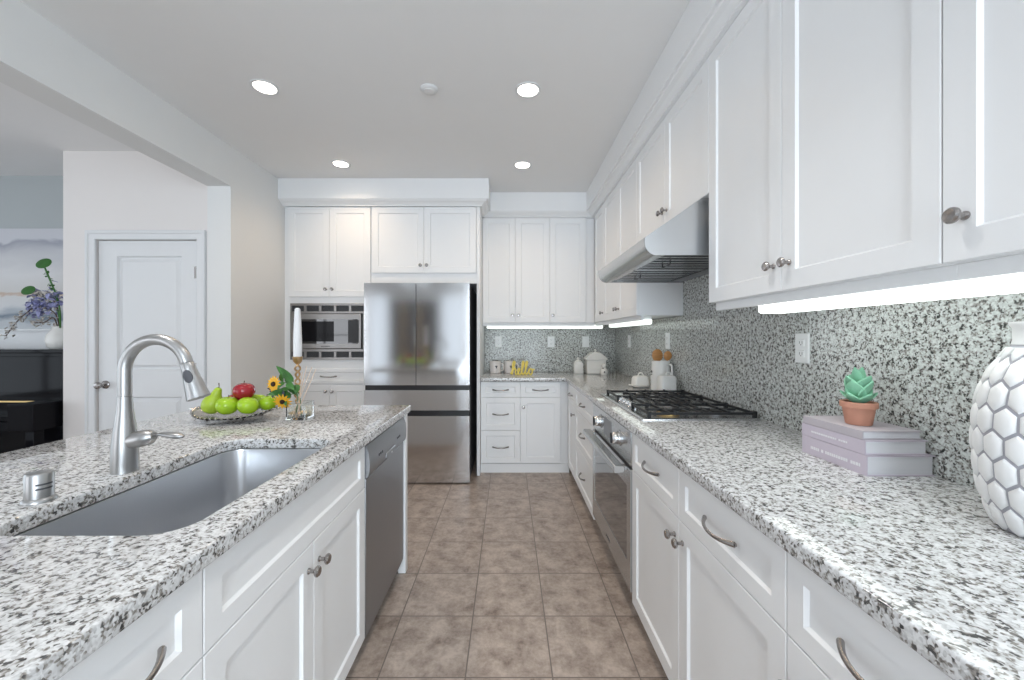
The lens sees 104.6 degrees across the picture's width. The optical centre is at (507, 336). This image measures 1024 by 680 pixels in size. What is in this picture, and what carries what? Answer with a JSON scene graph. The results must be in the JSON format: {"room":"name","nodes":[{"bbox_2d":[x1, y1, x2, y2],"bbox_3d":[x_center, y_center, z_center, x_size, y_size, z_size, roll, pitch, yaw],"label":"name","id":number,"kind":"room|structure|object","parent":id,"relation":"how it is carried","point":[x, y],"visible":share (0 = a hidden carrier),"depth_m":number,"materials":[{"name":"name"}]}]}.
{"room":"kitchen","nodes":[
{"label":"kitchen","id":0,"kind":"room"},
{"bbox_2d":[0,176,62,228],"bbox_3d":[-5.280,-0.075,3.610,3.640,2.745,0.100,0,0,0],"label":"wall","id":1,"kind":"structure","parent":0,"point":[26,202],"depth_m":3.56,"materials":[{"name":"paint"}]},
{"bbox_2d":[0,331,48,347],"bbox_3d":[-5.230,0.622,3.550,3.540,1.350,0.020,0,0,0],"label":"trim","id":2,"kind":"structure","parent":1,"relation":"attached to","point":[22,339],"depth_m":3.55,"materials":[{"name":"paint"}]},
{"bbox_2d":[0,229,62,330],"bbox_3d":[-4.325,-0.510,3.538,1.670,0.910,0.039,0,0,0],"label":"painting","id":3,"kind":"object","parent":1,"relation":"attached to","point":[20,249],"visible":0.44,"depth_m":3.52,"materials":[{"name":"paint"}]},
{"bbox_2d":[63,151,206,438],"bbox_3d":[-2.869,-0.075,3.735,1.183,2.745,1.310,0,0,0],"label":"wall","id":4,"kind":"structure","parent":0,"point":[103,190],"depth_m":3.08,"materials":[{"name":"paint"}]},
{"bbox_2d":[85,230,206,433],"bbox_3d":[-2.807,0.236,3.070,0.927,2.122,0.115,0,0,0],"label":"door","id":5,"kind":"structure","parent":4,"relation":"in","point":[146,287],"depth_m":3.09,"materials":[{"name":"paint"}]},
{"bbox_2d":[0,0,284,396],"bbox_3d":[-2.188,-0.075,0.645,0.177,2.745,7.490,0,0,0],"label":"wall","id":6,"kind":"structure","parent":0,"point":[39,60],"depth_m":2.99,"materials":[{"name":"paint"}]},
{"bbox_2d":[0,0,689,191],"bbox_3d":[-2.897,-1.498,0.645,8.405,0.100,7.690,0,0,0],"label":"ceiling","id":7,"kind":"structure","parent":0,"point":[349,75],"depth_m":2.23,"materials":[{"name":"paint"}]},
{"bbox_2d":[249,78,279,95],"bbox_3d":[-1.408,-1.445,2.294,0.152,0.006,0.152,0,0,0],"label":"recessed light","id":8,"kind":"object","parent":7,"relation":"in","point":[265,87],"visible":1,"depth_m":2.29,"materials":[{"name":"paint"}]},
{"bbox_2d":[331,160,350,167],"bbox_3d":[-1.396,-1.445,3.310,0.152,0.006,0.152,0,0,0],"label":"recessed light","id":9,"kind":"object","parent":7,"relation":"in","point":[338,163],"visible":1,"depth_m":3.30,"materials":[{"name":"paint"}]},
{"bbox_2d":[420,83,437,94],"bbox_3d":[-0.460,-1.439,2.310,0.100,0.018,0.100,0,0,0],"label":"smoke detector","id":10,"kind":"object","parent":7,"relation":"attached to","point":[427,88],"visible":1,"depth_m":2.29,"materials":[{"name":"paint"}]},
{"bbox_2d":[514,161,531,168],"bbox_3d":[0.122,-1.445,3.330,0.152,0.006,0.152,0,0,0],"label":"recessed light","id":11,"kind":"object","parent":7,"relation":"in","point":[520,164],"visible":1,"depth_m":3.32,"materials":[{"name":"paint"}]},
{"bbox_2d":[515,81,540,97],"bbox_3d":[0.117,-1.445,2.320,0.152,0.006,0.152,0,0,0],"label":"recessed light","id":12,"kind":"object","parent":7,"relation":"in","point":[528,89],"visible":1,"depth_m":2.31,"materials":[{"name":"paint"}]},
{"bbox_2d":[475,292,484,371],"bbox_3d":[-0.536,-0.075,4.440,3.482,2.745,0.100,0,0,0],"label":"wall","id":13,"kind":"structure","parent":0,"point":[475,292],"depth_m":4.39,"materials":[{"name":"paint"}]},
{"bbox_2d":[483,218,549,325],"bbox_3d":[0.084,-0.666,4.202,0.688,1.104,0.372,0,0,0],"label":"upper cabinet","id":14,"kind":"object","parent":13,"relation":"attached to","point":[516,251],"visible":1,"depth_m":4.06,"materials":[{"name":"paint"}]},
{"bbox_2d":[487,323,602,328],"bbox_3d":[0.383,-0.116,4.130,1.205,0.058,0.060,0,0,0],"label":"light","id":15,"kind":"object","parent":14,"relation":"attached to","point":[594,326],"visible":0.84,"depth_m":4.10,"materials":[{"name":"white plastic"}]},
{"bbox_2d":[487,325,602,328],"bbox_3d":[0.383,-0.106,4.130,1.205,0.038,0.060,0,0,0],"label":"diffuser","id":16,"kind":"object","parent":15,"relation":"attached to","point":[488,327],"depth_m":4.10,"materials":[{"name":"white"}]},
{"bbox_2d":[485,325,614,371],"bbox_3d":[0.462,0.121,4.379,1.442,0.526,0.020,0,0,0],"label":"backsplash","id":17,"kind":"structure","parent":13,"relation":"attached to","point":[518,345],"depth_m":4.37,"materials":[{"name":"grey stone"}]},
{"bbox_2d":[495,336,501,346],"bbox_3d":[-0.105,0.052,4.364,0.076,0.120,0.008,0,0,0],"label":"wall outlet","id":18,"kind":"object","parent":17,"relation":"attached to","point":[498,339],"visible":1,"depth_m":4.36,"materials":[{"name":"white plastic"}]},
{"bbox_2d":[548,336,554,346],"bbox_3d":[0.476,0.052,4.364,0.076,0.120,0.008,0,0,0],"label":"wall outlet","id":19,"kind":"object","parent":17,"relation":"attached to","point":[551,339],"visible":1,"depth_m":4.36,"materials":[{"name":"white plastic"}]},
{"bbox_2d":[582,336,588,346],"bbox_3d":[0.857,0.052,4.364,0.076,0.120,0.010,0,0,0],"label":"light switch","id":20,"kind":"object","parent":17,"relation":"attached to","point":[585,339],"visible":1,"depth_m":4.36,"materials":[{"name":"white plastic"}]},
{"bbox_2d":[550,218,594,325],"bbox_3d":[0.659,-0.666,4.202,0.462,1.104,0.372,0,0,0],"label":"upper cabinet","id":21,"kind":"object","parent":13,"relation":"attached to","point":[572,240],"visible":0.95,"depth_m":4.06,"materials":[{"name":"paint"}]},
{"bbox_2d":[345,454,667,679],"bbox_3d":[-2.897,1.347,0.645,8.405,0.100,7.690,0,0,0],"label":"floor","id":22,"kind":"structure","parent":0,"point":[508,576],"depth_m":1.96,"materials":[{"name":"tile"}]},
{"bbox_2d":[0,348,62,453],"bbox_3d":[-4.223,0.697,3.220,1.475,1.200,0.620,0,0,0],"label":"upright piano","id":23,"kind":"object","parent":22,"relation":"on","point":[31,379],"visible":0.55,"depth_m":3.16,"materials":[{"name":"black paint"}]},
{"bbox_2d":[44,326,62,348],"bbox_3d":[-3.700,0.004,3.270,0.170,0.186,0.170,0,0,0],"label":"flower vase","id":24,"kind":"object","parent":23,"relation":"on","point":[53,339],"visible":0.66,"depth_m":3.21,"materials":[{"name":"ceramic"}]},
{"bbox_2d":[0,258,62,338],"bbox_3d":[-3.822,-0.304,3.203,0.532,0.656,0.157,0,0,2],"label":"flower arrangement","id":25,"kind":"object","parent":24,"relation":"in","point":[38,306],"visible":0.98,"depth_m":3.18,"materials":[{"name":"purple plant"}]},
{"bbox_2d":[58,570,201,679],"bbox_3d":[-0.876,0.861,0.578,0.674,0.872,0.335,0,0,0],"label":"base cabinet","id":26,"kind":"object","parent":22,"relation":"on","point":[165,643],"visible":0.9,"depth_m":0.65,"materials":[{"name":"paint"}]},
{"bbox_2d":[201,446,364,679],"bbox_3d":[-0.876,0.861,1.166,0.674,0.872,0.842,0,0,0],"label":"base cabinet","id":27,"kind":"object","parent":22,"relation":"on","point":[286,601],"visible":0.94,"depth_m":1.09,"materials":[{"name":"paint"}]},
{"bbox_2d":[0,405,410,679],"bbox_3d":[-1.116,0.404,0.823,1.128,0.038,2.845,0,0,0],"label":"countertop","id":28,"kind":"structure","parent":27,"relation":"on","point":[63,598],"depth_m":0.80,"materials":[{"name":"stone"}]},
{"bbox_2d":[19,469,58,505],"bbox_3d":[-1.103,0.351,0.932,0.060,0.068,0.060,0,0,0],"label":"air gap","id":29,"kind":"object","parent":28,"relation":"in","point":[38,486],"visible":1,"depth_m":0.92,"materials":[{"name":"silver metal"}]},
{"bbox_2d":[109,334,210,474],"bbox_3d":[-0.994,0.188,1.135,0.270,0.394,0.062,0,0,0],"label":"kitchen faucet","id":30,"kind":"object","parent":28,"relation":"on","point":[126,440],"visible":1,"depth_m":1.12,"materials":[{"name":"silver metal"}]},
{"bbox_2d":[14,448,319,535],"bbox_3d":[-0.848,0.531,1.135,0.444,0.215,0.769,0,0,0],"label":"sink","id":31,"kind":"object","parent":28,"relation":"in","point":[183,497],"visible":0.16,"depth_m":1.26,"materials":[{"name":"metal"}]},
{"bbox_2d":[189,406,280,422],"bbox_3d":[-1.270,0.355,1.845,0.401,0.059,0.262,0,0,0],"label":"fruit tray","id":32,"kind":"object","parent":28,"relation":"on","point":[196,412],"visible":0.73,"depth_m":1.81,"materials":[{"name":"silver metal"}]},
{"bbox_2d":[200,383,221,413],"bbox_3d":[-1.368,0.284,1.832,0.086,0.142,0.085,0,0,26],"label":"pear","id":33,"kind":"object","parent":32,"relation":"on","point":[208,403],"visible":0.88,"depth_m":1.80,"materials":[{"name":"green food"}]},
{"bbox_2d":[215,395,237,414],"bbox_3d":[-1.272,0.305,1.795,0.092,0.088,0.092,0,0,25],"label":"apple","id":34,"kind":"object","parent":32,"relation":"on","point":[224,405],"visible":0.97,"depth_m":1.76,"materials":[{"name":"green food"}]},
{"bbox_2d":[232,381,255,399],"bbox_3d":[-1.228,0.247,1.842,0.092,0.088,0.092,0,0,25],"label":"apple","id":35,"kind":"object","parent":34,"relation":"on","point":[241,390],"visible":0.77,"depth_m":1.81,"materials":[{"name":"red food"}]},
{"bbox_2d":[236,397,258,413],"bbox_3d":[-1.180,0.311,1.797,0.088,0.075,0.088,0,0,25],"label":"apple","id":36,"kind":"object","parent":32,"relation":"on","point":[246,405],"visible":1,"depth_m":1.77,"materials":[{"name":"green food"}]},
{"bbox_2d":[251,394,264,408],"bbox_3d":[-1.213,0.312,1.918,0.084,0.073,0.084,0,0,25],"label":"apple","id":37,"kind":"object","parent":32,"relation":"on","point":[258,397],"visible":0.35,"depth_m":1.89,"materials":[{"name":"green food"}]},
{"bbox_2d":[259,394,275,409],"bbox_3d":[-1.138,0.307,1.878,0.078,0.076,0.078,0,0,24],"label":"apple","id":38,"kind":"object","parent":32,"relation":"on","point":[266,402],"visible":0.75,"depth_m":1.85,"materials":[{"name":"green food"}]},
{"bbox_2d":[292,356,302,400],"bbox_3d":[-1.068,0.242,2.010,0.080,0.286,0.080,0,0,0],"label":"candle holder","id":39,"kind":"object","parent":28,"relation":"on","point":[297,360],"visible":0.59,"depth_m":2.00,"materials":[{"name":"gold metal"}]},
{"bbox_2d":[293,307,301,356],"bbox_3d":[-1.068,-0.020,2.010,0.041,0.281,0.041,0,0,0],"label":"taper candle","id":40,"kind":"object","parent":39,"relation":"on","point":[297,331],"visible":0.94,"depth_m":2.00,"materials":[{"name":"wax"}]},
{"bbox_2d":[292,356,302,363],"bbox_3d":[-1.068,0.118,2.010,0.048,0.038,0.048,0,0,0],"label":"cup","id":41,"kind":"object","parent":39,"relation":"on","point":[297,360],"depth_m":1.99,"materials":[{"name":"gold metal"}]},
{"bbox_2d":[286,400,313,419],"bbox_3d":[-0.982,0.346,1.872,0.090,0.078,0.090,0,0,0],"label":"glass vase","id":42,"kind":"object","parent":28,"relation":"on","point":[304,410],"visible":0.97,"depth_m":1.83,"materials":[{"name":"clear glass"}]},
{"bbox_2d":[267,366,300,408],"bbox_3d":[-1.054,0.255,1.857,0.149,0.235,0.100,0,0,0],"label":"bunch","id":43,"kind":"object","parent":42,"relation":"in","point":[283,395],"visible":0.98,"depth_m":1.84,"materials":[{"name":"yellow plant"}]},
{"bbox_2d":[294,366,315,402],"bbox_3d":[-0.967,0.256,1.873,0.100,0.235,0.050,0,0,-7],"label":"reed diffuser","id":44,"kind":"object","parent":42,"relation":"in","point":[306,366],"visible":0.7,"depth_m":1.87,"materials":[{"name":"brown wood"}]},
{"bbox_2d":[285,207,483,475],"bbox_3d":[-1.180,0.039,4.027,1.836,2.516,0.722,0,0,0],"label":"tall cabinet","id":45,"kind":"object","parent":22,"relation":"on","point":[331,253],"visible":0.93,"depth_m":3.71,"materials":[{"name":"paint"}]},
{"bbox_2d":[290,303,363,359],"bbox_3d":[-1.685,-0.051,3.906,0.700,0.527,0.468,0,0,0],"label":"microwave","id":46,"kind":"object","parent":45,"relation":"in","point":[330,331],"visible":0.83,"depth_m":3.67,"materials":[{"name":"metal"}]},
{"bbox_2d":[278,178,489,218],"bbox_3d":[-1.138,-1.333,4.002,1.924,0.229,0.776,0,0,0],"label":"trim","id":47,"kind":"structure","parent":45,"relation":"attached to","point":[292,192],"depth_m":3.61,"materials":[{"name":"paint"}]},
{"bbox_2d":[364,417,405,637],"bbox_3d":[-0.861,0.865,1.879,0.624,0.865,0.581,0,0,0],"label":"dishwasher","id":48,"kind":"object","parent":22,"relation":"on","point":[383,487],"visible":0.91,"depth_m":1.80,"materials":[{"name":"silver metal"}]},
{"bbox_2d":[398,414,406,572],"bbox_3d":[-0.981,0.861,2.193,0.838,0.873,0.043,0,0,0],"label":"island end panel","id":49,"kind":"object","parent":22,"relation":"on","point":[403,566],"visible":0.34,"depth_m":2.17,"materials":[{"name":"paint"}]},
{"bbox_2d":[364,283,476,482],"bbox_3d":[-0.804,0.405,3.909,0.930,1.785,0.842,0,0,0],"label":"refrigerator","id":50,"kind":"object","parent":22,"relation":"on","point":[420,339],"visible":0.73,"depth_m":3.49,"materials":[{"name":"silver metal"}]},
{"bbox_2d":[481,382,519,472],"bbox_3d":[-0.071,0.861,4.054,0.377,0.872,0.613,0,0,0],"label":"base cabinet","id":51,"kind":"object","parent":22,"relation":"on","point":[500,401],"visible":0.96,"depth_m":3.79,"materials":[{"name":"paint"}]},
{"bbox_2d":[520,382,568,472],"bbox_3d":[0.351,0.861,4.053,0.468,0.872,0.614,0,0,0],"label":"base cabinet","id":52,"kind":"object","parent":22,"relation":"on","point":[543,405],"visible":0.91,"depth_m":3.79,"materials":[{"name":"paint"}]},
{"bbox_2d":[567,384,574,478],"bbox_3d":[0.853,0.861,3.535,0.644,0.872,0.390,0,0,0],"label":"base cabinet","id":53,"kind":"object","parent":22,"relation":"on","point":[571,391],"visible":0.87,"depth_m":3.54,"materials":[{"name":"paint"}]},
{"bbox_2d":[575,389,594,519],"bbox_3d":[0.854,0.861,2.978,0.643,0.872,0.723,0,0,0],"label":"base cabinet","id":54,"kind":"object","parent":22,"relation":"on","point":[583,405],"visible":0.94,"depth_m":2.96,"materials":[{"name":"paint"}]},
{"bbox_2d":[583,403,632,591],"bbox_3d":[0.813,0.865,2.211,0.644,0.865,0.809,0,0,0],"label":"wall oven","id":55,"kind":"object","parent":22,"relation":"on","point":[611,441],"visible":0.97,"depth_m":2.06,"materials":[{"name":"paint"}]},
{"bbox_2d":[632,433,788,679],"bbox_3d":[0.853,0.861,1.304,0.644,0.872,1.000,0,0,0],"label":"base cabinet","id":56,"kind":"object","parent":22,"relation":"on","point":[709,588],"visible":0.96,"depth_m":1.17,"materials":[{"name":"paint"}]},
{"bbox_2d":[481,372,1023,679],"bbox_3d":[0.472,0.404,1.895,1.463,0.038,4.989,0,0,0],"label":"countertop","id":57,"kind":"structure","parent":56,"relation":"on","point":[923,557],"depth_m":0.80,"materials":[{"name":"grey stone"}]},
{"bbox_2d":[490,361,503,373],"bbox_3d":[-0.128,0.322,4.192,0.118,0.127,0.139,0,0,-45],"label":"mug","id":58,"kind":"object","parent":57,"relation":"on","point":[495,366],"visible":1,"depth_m":4.15,"materials":[{"name":"ceramic"}]},
{"bbox_2d":[504,361,518,373],"bbox_3d":[0.025,0.322,4.213,0.118,0.127,0.139,0,0,-45],"label":"mug","id":59,"kind":"object","parent":57,"relation":"on","point":[507,364],"visible":0.65,"depth_m":4.17,"materials":[{"name":"ceramic"}]},
{"bbox_2d":[510,361,534,374],"bbox_3d":[0.145,0.312,4.000,0.252,0.149,0.016,0,0,0],"label":"sign","id":60,"kind":"object","parent":57,"relation":"on","point":[513,362],"visible":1,"depth_m":3.99,"materials":[{"name":"yellow paint"}]},
{"bbox_2d":[573,357,582,373],"bbox_3d":[0.745,0.300,4.200,0.094,0.170,0.094,0,0,0],"label":"canister","id":61,"kind":"object","parent":57,"relation":"on","point":[578,364],"visible":1,"depth_m":4.15,"materials":[{"name":"white ceramic"}]},
{"bbox_2d":[583,349,607,373],"bbox_3d":[0.925,0.255,4.200,0.232,0.260,0.160,0,0,0],"label":"canister","id":62,"kind":"object","parent":57,"relation":"on","point":[594,360],"visible":0.92,"depth_m":4.13,"materials":[{"name":"white ceramic"}]},
{"bbox_2d":[600,363,607,374],"bbox_3d":[0.985,0.327,4.059,0.082,0.116,0.084,0,0,0],"label":"ceramic figurine","id":63,"kind":"object","parent":57,"relation":"on","point":[603,371],"visible":1,"depth_m":4.03,"materials":[{"name":"white ceramic"}]},
{"bbox_2d":[628,372,650,387],"bbox_3d":[1.015,0.327,3.030,0.156,0.117,0.122,0,0,-8],"label":"butter dish","id":64,"kind":"object","parent":57,"relation":"on","point":[638,381],"visible":0.95,"depth_m":2.99,"materials":[{"name":"white ceramic"}]},
{"bbox_2d":[651,360,672,389],"bbox_3d":[1.104,0.277,2.853,0.138,0.216,0.160,0,0,0],"label":"pitcher","id":65,"kind":"object","parent":57,"relation":"on","point":[661,367],"visible":0.6,"depth_m":2.82,"materials":[{"name":"white ceramic"}]},
{"bbox_2d":[652,349,662,360],"bbox_3d":[1.086,0.226,2.877,0.080,0.278,0.018,0,0,2],"label":"wooden spoon","id":66,"kind":"object","parent":65,"relation":"in","point":[657,355],"visible":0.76,"depth_m":2.87,"materials":[{"name":"brown wood"}]},
{"bbox_2d":[664,351,671,360],"bbox_3d":[1.147,0.233,2.849,0.064,0.265,0.018,0,0,-3],"label":"wooden spoon","id":67,"kind":"object","parent":65,"relation":"in","point":[667,355],"visible":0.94,"depth_m":2.84,"materials":[{"name":"brown wood"}]},
{"bbox_2d":[657,372,676,392],"bbox_3d":[1.085,0.311,2.705,0.108,0.147,0.088,0,0,0],"label":"canister","id":68,"kind":"object","parent":57,"relation":"on","point":[667,382],"visible":0.86,"depth_m":2.66,"materials":[{"name":"white ceramic"}]},
{"bbox_2d":[600,389,760,420],"bbox_3d":[0.888,0.365,2.225,0.553,0.040,0.820,0,0,0],"label":"gas cooktop","id":69,"kind":"object","parent":57,"relation":"in","point":[655,406],"visible":1,"depth_m":2.06,"materials":[{"name":"metal"}]},
{"bbox_2d":[802,435,935,475],"bbox_3d":[1.085,0.356,1.213,0.191,0.056,0.240,0,0,0],"label":"book","id":70,"kind":"object","parent":57,"relation":"on","point":[866,465],"visible":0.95,"depth_m":1.10,"materials":[{"name":"white paper"}]},
{"bbox_2d":[802,422,928,454],"bbox_3d":[1.078,0.307,1.216,0.177,0.039,0.236,0,0,0],"label":"book","id":71,"kind":"object","parent":70,"relation":"on","point":[866,447],"visible":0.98,"depth_m":1.10,"materials":[{"name":"paper"}]},
{"bbox_2d":[803,416,922,439],"bbox_3d":[1.074,0.275,1.217,0.168,0.023,0.222,0,0,0],"label":"book","id":72,"kind":"object","parent":71,"relation":"on","point":[879,430],"visible":0.84,"depth_m":1.14,"materials":[{"name":"paper"}]},
{"bbox_2d":[839,367,878,425],"bbox_3d":[1.058,0.177,1.194,0.091,0.172,0.092,0,0,0],"label":"potted succulent","id":73,"kind":"object","parent":72,"relation":"on","point":[858,409],"visible":1,"depth_m":1.18,"materials":[{"name":"plant"}]},
{"bbox_2d":[839,399,878,425],"bbox_3d":[1.058,0.228,1.195,0.091,0.068,0.091,0,0,0],"label":"pot","id":74,"kind":"object","parent":73,"relation":"attached to","point":[859,412],"depth_m":1.17,"materials":[{"name":"ceramic"}]},
{"bbox_2d":[969,321,1023,537],"bbox_3d":[1.063,0.177,0.760,0.233,0.416,0.232,0,0,-11],"label":"vase","id":75,"kind":"object","parent":57,"relation":"on","point":[996,429],"visible":1,"depth_m":0.77,"materials":[{"name":"white ceramic"}]},
{"bbox_2d":[787,553,951,679],"bbox_3d":[0.853,0.861,0.595,0.644,0.872,0.419,0,0,0],"label":"base cabinet","id":76,"kind":"object","parent":22,"relation":"on","point":[830,637],"visible":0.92,"depth_m":0.69,"materials":[{"name":"paint"}]},
{"bbox_3d":[1.255,-0.076,0.645,0.100,2.745,7.690,0,0,0],"label":"wall","id":77,"kind":"structure","parent":0,"visible":0},
{"bbox_2d":[595,204,608,325],"bbox_3d":[1.019,-0.666,3.830,0.368,1.104,0.460,0,0,0],"label":"upper cabinet","id":78,"kind":"object","parent":77,"relation":"attached to","point":[599,217],"visible":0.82,"depth_m":3.80,"materials":[{"name":"paint"}]},
{"bbox_2d":[483,0,748,218],"bbox_3d":[0.472,-1.333,1.695,1.465,0.229,5.390,0,0,0],"label":"trim","id":79,"kind":"structure","parent":77,"relation":"attached to","point":[703,23],"depth_m":2.28,"materials":[{"name":"paint"}]},
{"bbox_2d":[604,157,682,323],"bbox_3d":[1.019,-0.666,3.140,0.368,1.104,0.920,0,0,0],"label":"upper cabinet","id":80,"kind":"object","parent":77,"relation":"attached to","point":[623,302],"visible":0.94,"depth_m":2.88,"materials":[{"name":"paint"}]},
{"bbox_2d":[609,316,651,327],"bbox_3d":[0.965,-0.116,3.200,0.070,0.058,0.920,0,0,0],"label":"light","id":81,"kind":"object","parent":80,"relation":"attached to","point":[647,320],"visible":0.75,"depth_m":2.91,"materials":[{"name":"white plastic"}]},
{"bbox_2d":[637,57,708,242],"bbox_3d":[1.019,-0.921,2.199,0.368,0.593,0.962,0,0,0],"label":"upper cabinet","id":82,"kind":"object","parent":77,"relation":"attached to","point":[673,165],"visible":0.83,"depth_m":2.05,"materials":[{"name":"paint"}]},
{"bbox_2d":[599,198,708,282],"bbox_3d":[0.897,-0.490,2.225,0.570,0.268,0.904,0,0,0],"label":"range hood","id":83,"kind":"object","parent":82,"relation":"attached to","point":[677,251],"visible":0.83,"depth_m":1.90,"materials":[{"name":"metal"}]},
{"bbox_2d":[615,274,1023,488],"bbox_3d":[1.194,-0.119,1.884,0.020,1.008,4.968,0,0,0],"label":"backsplash","id":84,"kind":"structure","parent":77,"relation":"attached to","point":[926,361],"depth_m":1.40,"materials":[{"name":"grey stone"}]},
{"bbox_2d":[628,335,630,347],"bbox_3d":[1.179,0.042,3.860,0.008,0.120,0.076,0,0,0],"label":"wall outlet","id":85,"kind":"object","parent":84,"relation":"attached to","point":[629,336],"visible":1,"depth_m":3.84,"materials":[{"name":"white plastic"}]},
{"bbox_2d":[665,333,669,348],"bbox_3d":[1.179,0.029,2.930,0.008,0.120,0.076,0,0,0],"label":"wall outlet","id":86,"kind":"object","parent":84,"relation":"attached to","point":[667,335],"visible":1,"depth_m":2.92,"materials":[{"name":"white plastic"}]},
{"bbox_2d":[795,333,809,363],"bbox_3d":[1.179,0.045,1.590,0.008,0.120,0.076,0,0,0],"label":"wall outlet","id":87,"kind":"object","parent":84,"relation":"attached to","point":[802,340],"visible":1,"depth_m":1.58,"materials":[{"name":"white plastic"}]},
{"bbox_2d":[798,339,803,345],"bbox_3d":[1.176,0.023,1.590,0.002,0.028,0.034,0,0,0],"label":"receptacle","id":88,"kind":"object","parent":87,"relation":"attached to","point":[800,341],"depth_m":1.59,"materials":[{"name":"white plastic"}]},
{"bbox_2d":[798,350,803,356],"bbox_3d":[1.176,0.067,1.590,0.002,0.028,0.034,0,0,0],"label":"receptacle","id":89,"kind":"object","parent":87,"relation":"attached to","point":[800,352],"depth_m":1.59,"materials":[{"name":"white plastic"}]},
{"bbox_2d":[709,0,962,310],"bbox_3d":[1.019,-0.666,1.256,0.368,1.104,0.923,0,0,0],"label":"upper cabinet","id":90,"kind":"object","parent":77,"relation":"attached to","point":[826,116],"visible":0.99,"depth_m":1.10,"materials":[{"name":"paint"}]},
{"bbox_2d":[758,273,1023,312],"bbox_3d":[0.973,-0.116,0.915,0.095,0.058,1.110,0,0,0],"label":"light","id":91,"kind":"object","parent":90,"relation":"attached to","point":[1014,283],"visible":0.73,"depth_m":0.91,"materials":[{"name":"white plastic"}]},
{"bbox_2d":[941,0,1023,279],"bbox_3d":[1.019,-0.666,0.562,0.368,1.104,0.465,0,0,0],"label":"upper cabinet","id":92,"kind":"object","parent":77,"relation":"attached to","point":[982,217],"visible":1,"depth_m":0.73,"materials":[{"name":"paint"}]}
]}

